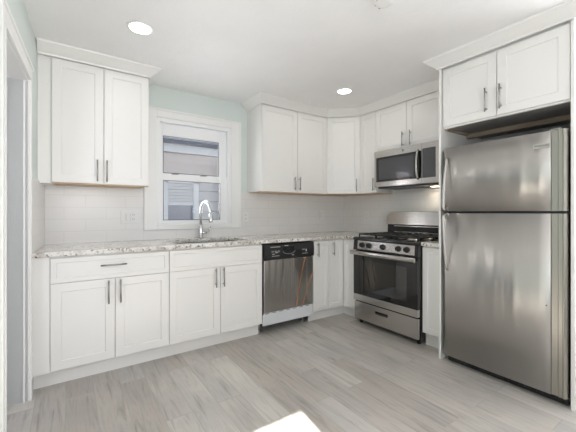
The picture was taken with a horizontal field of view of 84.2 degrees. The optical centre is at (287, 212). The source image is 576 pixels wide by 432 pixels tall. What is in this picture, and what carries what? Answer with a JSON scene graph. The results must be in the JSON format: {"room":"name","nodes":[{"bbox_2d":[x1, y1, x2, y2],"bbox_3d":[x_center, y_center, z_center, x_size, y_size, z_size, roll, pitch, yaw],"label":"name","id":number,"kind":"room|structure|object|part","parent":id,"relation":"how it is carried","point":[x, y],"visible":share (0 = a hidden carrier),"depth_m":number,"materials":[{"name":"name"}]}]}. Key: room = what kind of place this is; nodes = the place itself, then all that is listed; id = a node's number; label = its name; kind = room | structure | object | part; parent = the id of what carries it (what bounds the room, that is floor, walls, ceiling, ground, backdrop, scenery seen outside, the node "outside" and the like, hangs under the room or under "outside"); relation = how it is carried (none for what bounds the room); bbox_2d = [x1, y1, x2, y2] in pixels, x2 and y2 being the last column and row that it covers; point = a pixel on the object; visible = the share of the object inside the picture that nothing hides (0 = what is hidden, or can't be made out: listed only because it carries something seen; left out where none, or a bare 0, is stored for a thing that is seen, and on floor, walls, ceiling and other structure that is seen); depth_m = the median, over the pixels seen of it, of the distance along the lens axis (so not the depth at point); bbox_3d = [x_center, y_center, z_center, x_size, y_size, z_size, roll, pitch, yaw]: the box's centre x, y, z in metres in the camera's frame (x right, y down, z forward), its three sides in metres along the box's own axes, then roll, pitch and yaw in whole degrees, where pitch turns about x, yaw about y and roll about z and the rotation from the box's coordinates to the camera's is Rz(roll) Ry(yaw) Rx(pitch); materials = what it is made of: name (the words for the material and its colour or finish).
{"room":"kitchen","nodes":[
{"label":"kitchen","id":0,"kind":"room"},
{"bbox_2d":[6,0,36,405],"bbox_3d":[-0.828,-0.025,0.571,0.130,2.400,4.620,0,0,-32],"label":"wall","id":1,"kind":"structure","parent":0,"point":[17,7],"depth_m":1.95,"materials":[{"name":"white paint"}]},
{"bbox_2d":[0,0,33,431],"bbox_3d":[-1.417,0.128,1.679,0.024,2.094,0.835,0,0,-32],"label":"trim","id":2,"kind":"structure","parent":1,"relation":"attached to","point":[8,27],"depth_m":1.38,"materials":[{"name":"white paint"}]},
{"bbox_2d":[7,37,28,406],"bbox_3d":[-1.495,0.175,1.655,0.136,2.000,0.697,0,0,-32],"label":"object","id":3,"kind":"structure","parent":1,"relation":"attached to","point":[15,70],"depth_m":1.95,"materials":[{"name":"white paint"}]},
{"bbox_2d":[28,376,32,400],"bbox_3d":[-1.621,1.107,2.004,0.018,0.135,0.046,0,0,-32],"label":"trim","id":4,"kind":"structure","parent":1,"relation":"attached to","point":[30,381],"depth_m":1.99,"materials":[{"name":"white paint"}]},
{"bbox_2d":[32,177,44,252],"bbox_3d":[-1.802,0.018,2.297,0.014,0.486,0.641,0,0,-32],"label":"tile backsplash","id":5,"kind":"structure","parent":1,"relation":"attached to","point":[38,189],"depth_m":2.26,"materials":[{"name":"white tile"}]},
{"bbox_2d":[50,84,312,244],"bbox_3d":[-0.680,-0.025,3.544,3.720,2.400,0.120,0,0,-35],"label":"wall","id":6,"kind":"structure","parent":0,"point":[159,96],"depth_m":3.34,"materials":[{"name":"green paint"}]},
{"bbox_2d":[37,53,148,188],"bbox_3d":[-1.580,-0.707,2.627,0.751,0.981,0.365,0,0,-35],"label":"upper cabinet","id":7,"kind":"object","parent":6,"relation":"attached to","point":[93,121],"visible":0.96,"depth_m":2.48,"materials":[{"name":"white paint"}]},
{"bbox_3d":[-1.606,-0.684,2.442,0.331,0.916,0.019,0,0,-35],"label":"door","id":8,"kind":"part","parent":7,"relation":"part of","materials":[{"name":"white paint"}]},
{"bbox_2d":[36,37,160,85],"bbox_3d":[-1.531,-1.185,2.631,0.835,0.078,0.414,0,0,-35],"label":"crown molding","id":9,"kind":"structure","parent":7,"relation":"attached to","point":[45,47],"depth_m":2.46,"materials":[{"name":"white paint"}]},
{"bbox_3d":[-1.560,-0.223,2.669,0.669,0.011,0.300,0,0,-35],"label":"panel","id":10,"kind":"part","parent":7,"relation":"part of","materials":[{"name":"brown wood"}]},
{"bbox_3d":[-1.436,-0.327,2.527,0.011,0.168,0.036,0,0,-35],"label":"handle","id":11,"kind":"part","parent":7,"relation":"part of","materials":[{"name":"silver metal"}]},
{"bbox_3d":[-1.331,-0.684,2.632,0.329,0.916,0.019,0,0,-35],"label":"door","id":12,"kind":"part","parent":7,"relation":"part of","materials":[{"name":"white paint"}]},
{"bbox_2d":[144,106,240,229],"bbox_3d":[-0.974,-0.417,3.323,1.001,1.170,0.146,0,0,-35],"label":"window","id":13,"kind":"structure","parent":6,"relation":"in","point":[162,122],"depth_m":3.30,"materials":[{"name":"white paint"}]},
{"bbox_3d":[-0.986,-0.616,3.339,0.704,0.541,0.030,0,0,-35],"label":"sash","id":14,"kind":"part","parent":13,"relation":"part of","materials":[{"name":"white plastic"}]},
{"bbox_3d":[-0.965,-0.135,3.308,0.704,0.485,0.032,0,0,-35],"label":"sash","id":15,"kind":"part","parent":13,"relation":"part of","materials":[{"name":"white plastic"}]},
{"bbox_3d":[-0.982,-0.403,3.334,0.784,1.046,0.118,0,0,-35],"label":"frame","id":16,"kind":"part","parent":13,"relation":"part of","materials":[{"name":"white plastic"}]},
{"bbox_2d":[45,185,343,244],"bbox_3d":[-0.595,0.018,3.525,3.359,0.486,0.008,0,0,-35],"label":"tile backsplash","id":17,"kind":"structure","parent":6,"relation":"attached to","point":[73,214],"depth_m":2.96,"materials":[{"name":"white tile"}]},
{"bbox_2d":[121,211,139,222],"bbox_3d":[-1.445,0.042,2.927,0.164,0.116,0.009,0,0,-35],"label":"wall outlet","id":18,"kind":"object","parent":17,"relation":"attached to","point":[126,216],"visible":1,"depth_m":2.92,"materials":[{"name":"white plastic"}]},
{"bbox_2d":[126,213,129,220],"bbox_3d":[-1.463,0.042,2.913,0.032,0.066,0.005,0,0,-35],"label":"rocker switch","id":19,"kind":"object","parent":18,"relation":"attached to","point":[127,214],"depth_m":2.91,"materials":[{"name":"white plastic"}]},
{"bbox_2d":[243,212,247,221],"bbox_3d":[-0.479,0.051,3.596,0.072,0.116,0.007,0,0,-35],"label":"wall outlet","id":20,"kind":"object","parent":17,"relation":"attached to","point":[245,214],"visible":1,"depth_m":3.59,"materials":[{"name":"white plastic"}]},
{"bbox_2d":[247,104,326,194],"bbox_3d":[0.017,-0.707,3.730,0.912,0.980,0.365,0,0,-35],"label":"upper cabinet","id":21,"kind":"object","parent":6,"relation":"attached to","point":[287,149],"visible":0.98,"depth_m":3.56,"materials":[{"name":"white paint"}]},
{"bbox_3d":[-0.088,-0.684,3.490,0.462,0.916,0.019,0,0,-35],"label":"door","id":22,"kind":"part","parent":21,"relation":"part of","materials":[{"name":"white paint"}]},
{"bbox_3d":[0.003,-0.223,3.748,0.910,0.011,0.300,0,0,-35],"label":"panel","id":23,"kind":"part","parent":21,"relation":"part of","materials":[{"name":"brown wood"}]},
{"bbox_3d":[0.288,-0.684,3.750,0.442,0.916,0.019,0,0,-35],"label":"door","id":24,"kind":"part","parent":21,"relation":"part of","materials":[{"name":"white paint"}]},
{"bbox_2d":[316,116,376,196],"bbox_3d":[0.709,-0.710,4.061,0.606,0.975,0.607,0,0,-35],"label":"upper cabinet","id":25,"kind":"object","parent":6,"relation":"attached to","point":[343,133],"visible":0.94,"depth_m":3.83,"materials":[{"name":"white paint"}]},
{"bbox_3d":[0.667,-0.684,3.836,0.384,0.916,0.019,0,0,10],"label":"door","id":26,"kind":"part","parent":25,"relation":"part of","materials":[{"name":"white paint"}]},
{"bbox_3d":[0.709,-0.225,4.064,0.578,0.006,0.578,0,0,-35],"label":"panel","id":27,"kind":"part","parent":25,"relation":"part of","materials":[{"name":"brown wood"}]},
{"bbox_2d":[7,313,575,431],"bbox_3d":[0.085,1.225,1.204,5.120,0.100,4.840,0,0,-35],"label":"floor","id":28,"kind":"structure","parent":0,"point":[341,372],"depth_m":2.07,"materials":[{"name":"grey wood"}]},
{"bbox_2d":[32,250,168,389],"bbox_3d":[-1.459,0.734,2.527,0.852,0.882,0.650,0,0,-35],"label":"base cabinet","id":29,"kind":"object","parent":28,"relation":"on","point":[93,314],"visible":0.96,"depth_m":2.26,"materials":[{"name":"white paint"}]},
{"bbox_3d":[-1.419,0.765,2.215,0.376,0.578,0.019,0,0,-35],"label":"door","id":30,"kind":"part","parent":29,"relation":"part of","materials":[{"name":"white paint"}]},
{"bbox_3d":[-1.282,0.569,2.276,0.011,0.167,0.036,0,0,-35],"label":"handle","id":31,"kind":"part","parent":29,"relation":"part of","materials":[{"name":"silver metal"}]},
{"bbox_3d":[-1.262,0.390,2.323,0.756,0.166,0.019,0,0,-35],"label":"drawer","id":32,"kind":"part","parent":29,"relation":"part of","materials":[{"name":"white paint"}]},
{"bbox_3d":[-1.254,0.375,2.295,0.165,0.011,0.036,0,0,-35],"label":"handle","id":33,"kind":"part","parent":29,"relation":"part of","materials":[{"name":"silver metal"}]},
{"bbox_3d":[-1.218,0.569,2.320,0.011,0.167,0.036,0,0,-35],"label":"handle","id":34,"kind":"part","parent":29,"relation":"part of","materials":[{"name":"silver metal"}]},
{"bbox_3d":[-1.106,0.765,2.431,0.376,0.578,0.019,0,0,-35],"label":"door","id":35,"kind":"part","parent":29,"relation":"part of","materials":[{"name":"white paint"}]},
{"bbox_2d":[167,240,261,355],"bbox_3d":[-0.757,0.734,3.011,0.851,0.882,0.650,0,0,-35],"label":"base cabinet","id":36,"kind":"object","parent":28,"relation":"on","point":[215,293],"visible":0.96,"depth_m":2.75,"materials":[{"name":"white paint"}]},
{"bbox_3d":[-0.772,0.765,2.661,0.426,0.578,0.019,0,0,-35],"label":"door","id":37,"kind":"part","parent":36,"relation":"part of","materials":[{"name":"white paint"}]},
{"bbox_3d":[-0.599,0.390,2.780,0.846,0.166,0.019,0,0,-35],"label":"false drawer","id":38,"kind":"part","parent":36,"relation":"part of","materials":[{"name":"white paint"}]},
{"bbox_3d":[-0.422,0.765,2.903,0.416,0.578,0.019,0,0,-35],"label":"door","id":39,"kind":"part","parent":36,"relation":"part of","materials":[{"name":"white paint"}]},
{"bbox_2d":[258,241,313,331],"bbox_3d":[-0.149,0.739,3.426,0.615,0.872,0.618,0,0,-35],"label":"dishwasher","id":40,"kind":"object","parent":28,"relation":"on","point":[287,267],"visible":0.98,"depth_m":3.17,"materials":[{"name":"silver metal"}]},
{"bbox_3d":[-0.242,0.639,3.031,0.012,0.672,0.022,0,0,-35],"label":"edge trim","id":41,"kind":"part","parent":40,"relation":"part of","materials":[{"name":"black plastic"}]},
{"bbox_3d":[0.006,1.056,3.208,0.606,0.061,0.010,0,0,-35],"label":"kick plate","id":42,"kind":"part","parent":40,"relation":"part of","materials":[{"name":"white metal"}]},
{"bbox_3d":[0.007,0.994,3.206,0.606,0.062,0.016,0,0,-35],"label":"panel","id":43,"kind":"part","parent":40,"relation":"part of","materials":[{"name":"white metal"}]},
{"bbox_3d":[0.011,0.710,3.202,0.598,0.502,0.028,0,0,-35],"label":"steel door","id":44,"kind":"part","parent":40,"relation":"part of","materials":[{"name":"grey metal"}]},
{"bbox_3d":[0.016,0.380,3.197,0.602,0.150,0.042,0,0,-35],"label":"control panel","id":45,"kind":"part","parent":40,"relation":"part of","materials":[{"name":"black plastic"}]},
{"bbox_3d":[0.010,0.356,3.169,0.130,0.038,0.006,0,0,-35],"label":"latch handle","id":46,"kind":"part","parent":40,"relation":"part of","materials":[{"name":"black plastic"}]},
{"bbox_2d":[308,239,328,320],"bbox_3d":[0.194,0.734,3.667,0.218,0.882,0.650,0,0,-35],"label":"base cabinet","id":47,"kind":"object","parent":28,"relation":"on","point":[321,247],"visible":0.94,"depth_m":3.44,"materials":[{"name":"white paint"}]},
{"bbox_2d":[324,238,355,317],"bbox_3d":[0.674,0.734,3.896,0.832,0.882,0.819,0,0,-35],"label":"base cabinet","id":48,"kind":"object","parent":28,"relation":"on","point":[341,262],"visible":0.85,"depth_m":3.57,"materials":[{"name":"white paint"}]},
{"bbox_2d":[32,231,369,257],"bbox_3d":[-0.377,0.277,3.171,3.387,0.032,0.822,0,0,-35],"label":"countertop","id":49,"kind":"structure","parent":48,"relation":"on","point":[53,250],"depth_m":2.69,"materials":[{"name":"white stone"}]},
{"bbox_2d":[198,201,212,237],"bbox_3d":[-0.800,0.072,3.177,0.129,0.377,0.245,0,0,-35],"label":"faucet","id":50,"kind":"object","parent":49,"relation":"on","point":[201,232],"visible":0.98,"depth_m":3.21,"materials":[{"name":"silver metal"}]},
{"bbox_3d":[-0.819,0.012,3.165,0.025,0.257,0.217,0,0,-44],"label":"spout","id":51,"kind":"part","parent":50,"relation":"part of","materials":[{"name":"silver metal"}]},
{"bbox_3d":[0.531,0.681,3.561,0.211,0.747,0.019,0,0,-35],"label":"door","id":52,"kind":"part","parent":48,"relation":"part of","materials":[{"name":"white paint"}]},
{"bbox_3d":[0.693,0.681,3.535,0.019,0.747,0.199,0,0,-35],"label":"door","id":53,"kind":"part","parent":48,"relation":"part of","materials":[{"name":"white paint"}]},
{"bbox_2d":[350,211,438,343],"bbox_3d":[1.160,0.580,3.263,0.740,1.190,0.763,0,0,-35],"label":"gas range","id":54,"kind":"object","parent":28,"relation":"on","point":[388,266],"visible":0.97,"depth_m":3.08,"materials":[{"name":"silver metal"}]},
{"bbox_3d":[0.927,1.000,3.128,0.028,0.034,0.154,0,0,-35],"label":"recessed pull","id":55,"kind":"part","parent":54,"relation":"part of","materials":[{"name":"black plastic"}]},
{"bbox_3d":[0.888,0.417,3.073,0.076,0.043,0.758,0,0,-35],"label":"door handle","id":56,"kind":"part","parent":54,"relation":"part of","materials":[{"name":"silver metal"}]},
{"bbox_3d":[0.932,0.341,3.105,0.043,0.112,0.763,0,0,-35],"label":"control panel","id":57,"kind":"part","parent":54,"relation":"part of","materials":[{"name":"silver metal"}]},
{"bbox_3d":[0.932,0.891,3.105,0.038,0.068,0.757,0,0,-35],"label":"oven door","id":58,"kind":"part","parent":54,"relation":"part of","materials":[{"name":"silver metal"}]},
{"bbox_3d":[0.939,1.030,3.110,0.027,0.181,0.751,0,0,-35],"label":"storage drawer","id":59,"kind":"part","parent":54,"relation":"part of","materials":[{"name":"silver metal"}]},
{"bbox_2d":[353,235,438,244],"bbox_3d":[1.180,0.272,3.277,0.662,0.029,0.763,0,0,-35],"label":"cooktop","id":60,"kind":"object","parent":54,"relation":"in","point":[374,239],"depth_m":3.07,"materials":[{"name":"black metal"}]},
{"bbox_3d":[1.408,0.060,3.433,0.139,0.150,0.743,0,0,-35],"label":"backguard panel","id":61,"kind":"part","parent":54,"relation":"part of","materials":[{"name":"silver metal"}]},
{"bbox_3d":[1.386,0.183,3.394,0.008,0.073,0.603,0,0,-35],"label":"vent trim","id":62,"kind":"part","parent":54,"relation":"part of","materials":[{"name":"black metal"}]},
{"bbox_2d":[423,246,438,348],"bbox_3d":[1.496,0.734,2.896,0.614,0.882,0.212,0,0,-35],"label":"base cabinet","id":63,"kind":"object","parent":28,"relation":"on","point":[430,254],"visible":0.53,"depth_m":2.75,"materials":[{"name":"white paint"}]},
{"bbox_2d":[421,241,438,246],"bbox_3d":[1.490,0.277,2.892,0.632,0.032,0.216,0,0,-35],"label":"countertop","id":64,"kind":"structure","parent":63,"relation":"on","point":[429,243],"depth_m":2.76,"materials":[{"name":"white stone"}]},
{"bbox_2d":[439,69,483,358],"bbox_3d":[1.523,-0.011,2.768,0.734,2.372,0.018,0,0,-35],"label":"panel","id":65,"kind":"object","parent":28,"relation":"on","point":[447,139],"visible":0.24,"depth_m":2.56,"materials":[{"name":"white paint"}]},
{"bbox_2d":[442,127,570,404],"bbox_3d":[1.714,0.330,2.389,0.791,1.690,0.758,0,0,-35],"label":"refrigerator","id":66,"kind":"object","parent":28,"relation":"on","point":[506,224],"visible":0.98,"depth_m":2.12,"materials":[{"name":"grey metal"}]},
{"bbox_3d":[1.220,0.233,2.469,0.068,0.435,0.022,0,0,-35],"label":"handle","id":67,"kind":"part","parent":66,"relation":"part of","materials":[{"name":"silver metal"}]},
{"bbox_3d":[1.220,-0.221,2.469,0.068,0.408,0.022,0,0,-35],"label":"handle","id":68,"kind":"part","parent":66,"relation":"part of","materials":[{"name":"silver metal"}]},
{"bbox_3d":[1.464,0.561,2.216,0.060,1.108,0.758,0,0,-35],"label":"fresh food door","id":69,"kind":"part","parent":66,"relation":"part of","materials":[{"name":"silver metal"}]},
{"bbox_3d":[1.464,-0.256,2.216,0.060,0.493,0.758,0,0,-35],"label":"freezer door","id":70,"kind":"part","parent":66,"relation":"part of","materials":[{"name":"silver metal"}]},
{"bbox_2d":[571,18,575,411],"bbox_3d":[1.988,-0.011,2.094,0.734,2.372,0.018,0,0,-35],"label":"panel","id":71,"kind":"object","parent":28,"relation":"on","point":[573,21],"visible":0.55,"depth_m":1.89,"materials":[{"name":"white paint"}]},
{"bbox_2d":[23,0,566,108],"bbox_3d":[0.085,-1.285,1.204,5.120,0.120,4.840,0,0,-35],"label":"ceiling","id":72,"kind":"structure","parent":0,"point":[304,51],"depth_m":2.22,"materials":[{"name":"paint"}]},
{"bbox_2d":[126,21,153,34],"bbox_3d":[-0.980,-1.222,2.114,0.166,0.006,0.166,0,0,-35],"label":"recessed light","id":73,"kind":"object","parent":72,"relation":"in","point":[138,27],"visible":1,"depth_m":2.10,"materials":[{"name":"white paint"}]},
{"bbox_2d":[336,88,352,93],"bbox_3d":[0.569,-1.222,3.212,0.166,0.006,0.166,0,0,-35],"label":"recessed light","id":74,"kind":"object","parent":72,"relation":"in","point":[341,90],"visible":1,"depth_m":3.21,"materials":[{"name":"white paint"}]},
{"bbox_2d":[372,0,394,8],"bbox_3d":[0.549,-1.206,1.816,0.132,0.037,0.132,0,0,-35],"label":"smoke detector","id":75,"kind":"object","parent":72,"relation":"attached to","point":[380,4],"visible":1,"depth_m":1.82,"materials":[{"name":"white plastic"}]},
{"bbox_2d":[350,124,570,231],"bbox_3d":[2.142,-0.025,2.624,0.120,2.400,4.600,0,0,-35],"label":"wall","id":76,"kind":"structure","parent":0,"point":[566,125],"depth_m":2.76,"materials":[{"name":"white paint"}]},
{"bbox_2d":[360,111,393,194],"bbox_3d":[1.047,-0.707,3.783,0.365,0.980,0.238,0,0,-35],"label":"upper cabinet","id":77,"kind":"object","parent":76,"relation":"attached to","point":[367,121],"visible":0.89,"depth_m":3.71,"materials":[{"name":"white paint"}]},
{"bbox_3d":[0.933,-0.684,3.706,0.019,0.916,0.236,0,0,-35],"label":"door","id":78,"kind":"part","parent":77,"relation":"part of","materials":[{"name":"white paint"}]},
{"bbox_3d":[1.066,-0.223,3.795,0.300,0.011,0.236,0,0,-35],"label":"panel","id":79,"kind":"part","parent":77,"relation":"part of","materials":[{"name":"brown wood"}]},
{"bbox_2d":[344,189,438,232],"bbox_3d":[1.305,0.008,3.724,0.008,0.506,1.821,0,0,-35],"label":"tile backsplash","id":80,"kind":"structure","parent":76,"relation":"attached to","point":[378,207],"depth_m":3.93,"materials":[{"name":"white tile"}]},
{"bbox_2d":[376,90,438,151],"bbox_3d":[1.341,-0.934,3.357,0.365,0.525,0.796,0,0,-35],"label":"upper cabinet","id":81,"kind":"object","parent":76,"relation":"attached to","point":[414,121],"visible":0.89,"depth_m":3.25,"materials":[{"name":"white paint"}]},
{"bbox_3d":[1.114,-0.907,3.443,0.019,0.470,0.391,0,0,-35],"label":"door","id":82,"kind":"part","parent":81,"relation":"part of","materials":[{"name":"white paint"}]},
{"bbox_2d":[374,140,438,189],"bbox_3d":[1.323,-0.466,3.320,0.418,0.410,0.785,0,0,-35],"label":"microwave","id":83,"kind":"object","parent":81,"relation":"attached to","point":[416,166],"visible":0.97,"depth_m":3.21,"materials":[{"name":"grey metal"}]},
{"bbox_3d":[1.138,-0.476,3.320,0.029,0.388,0.574,0,0,-35],"label":"door","id":84,"kind":"part","parent":83,"relation":"part of","materials":[{"name":"black glass"}]},
{"bbox_3d":[1.254,-0.468,3.095,0.049,0.294,0.022,0,0,-35],"label":"handle","id":85,"kind":"part","parent":83,"relation":"part of","materials":[{"name":"silver metal"}]},
{"bbox_3d":[1.362,-0.476,2.997,0.029,0.388,0.209,0,0,-35],"label":"control panel","id":86,"kind":"part","parent":83,"relation":"part of","materials":[{"name":"silver metal"}]},
{"bbox_3d":[1.340,-0.907,3.116,0.019,0.470,0.395,0,0,-35],"label":"door","id":87,"kind":"part","parent":81,"relation":"part of","materials":[{"name":"white paint"}]},
{"bbox_2d":[241,0,575,117],"bbox_3d":[0.976,-1.185,2.992,3.109,0.078,1.142,0,0,37],"label":"crown molding","id":88,"kind":"structure","parent":76,"relation":"attached to","point":[565,11],"depth_m":2.46,"materials":[{"name":"white paint"}]},
{"bbox_2d":[443,20,570,138],"bbox_3d":[1.747,-0.920,2.425,0.755,0.554,0.800,0,0,-35],"label":"upper cabinet","id":89,"kind":"object","parent":76,"relation":"attached to","point":[523,84],"visible":0.98,"depth_m":2.21,"materials":[{"name":"white paint"}]},
{"bbox_3d":[1.420,-0.671,2.668,0.337,0.016,0.028,0,0,-35],"label":"support rail","id":90,"kind":"part","parent":89,"relation":"part of","materials":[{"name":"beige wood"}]},
{"bbox_3d":[1.360,-0.909,2.401,0.019,0.453,0.387,0,0,-35],"label":"door","id":91,"kind":"part","parent":89,"relation":"part of","materials":[{"name":"white paint"}]},
{"bbox_3d":[1.412,-0.802,2.278,0.036,0.169,0.011,0,0,-35],"label":"handle","id":92,"kind":"part","parent":89,"relation":"part of","materials":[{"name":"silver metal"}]},
{"bbox_3d":[1.465,-0.802,2.201,0.036,0.169,0.011,0,0,-35],"label":"handle","id":93,"kind":"part","parent":89,"relation":"part of","materials":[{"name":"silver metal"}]},
{"bbox_3d":[1.490,-0.678,2.248,0.022,0.015,0.800,0,0,-35],"label":"rail","id":94,"kind":"part","parent":89,"relation":"part of","materials":[{"name":"white paint"}]},
{"bbox_3d":[1.758,-0.682,2.433,0.629,0.007,0.800,0,0,-35],"label":"panel","id":95,"kind":"part","parent":89,"relation":"part of","materials":[{"name":"grey wood"}]},
{"bbox_3d":[1.795,-0.661,2.458,0.040,0.036,0.800,0,0,-35],"label":"support rail","id":96,"kind":"part","parent":89,"relation":"part of","materials":[{"name":"beige wood"}]},
{"bbox_3d":[1.585,-0.909,2.075,0.019,0.453,0.396,0,0,-35],"label":"door","id":97,"kind":"part","parent":89,"relation":"part of","materials":[{"name":"white paint"}]},
{"label":"outside","id":98,"kind":"structure","parent":0,"visible":0},
{"bbox_3d":[-2.346,1.735,7.260,22.000,0.120,7.870,0,0,-35],"label":"yard","id":99,"kind":"structure","parent":98,"visible":0},
{"bbox_2d":[164,136,218,219],"bbox_3d":[-1.986,-0.425,6.738,11.000,4.200,1.940,0,0,-35],"label":"neighboring house","id":100,"kind":"structure","parent":99,"relation":"on","point":[182,200],"depth_m":5.82,"materials":[{"name":"grey"}]},
{"bbox_3d":[-1.941,0.258,5.749,0.450,0.775,0.012,0,0,-35],"label":"pane","id":101,"kind":"part","parent":100,"relation":"part of","materials":[{"name":"grey"}]},
{"bbox_2d":[168,183,192,201],"bbox_3d":[-1.938,-0.359,5.745,0.450,0.318,0.012,0,0,-35],"label":"blind","id":102,"kind":"object","parent":100,"relation":"hanging from","point":[177,192],"depth_m":5.75,"materials":[{"name":"grey plastic"}]}
]}

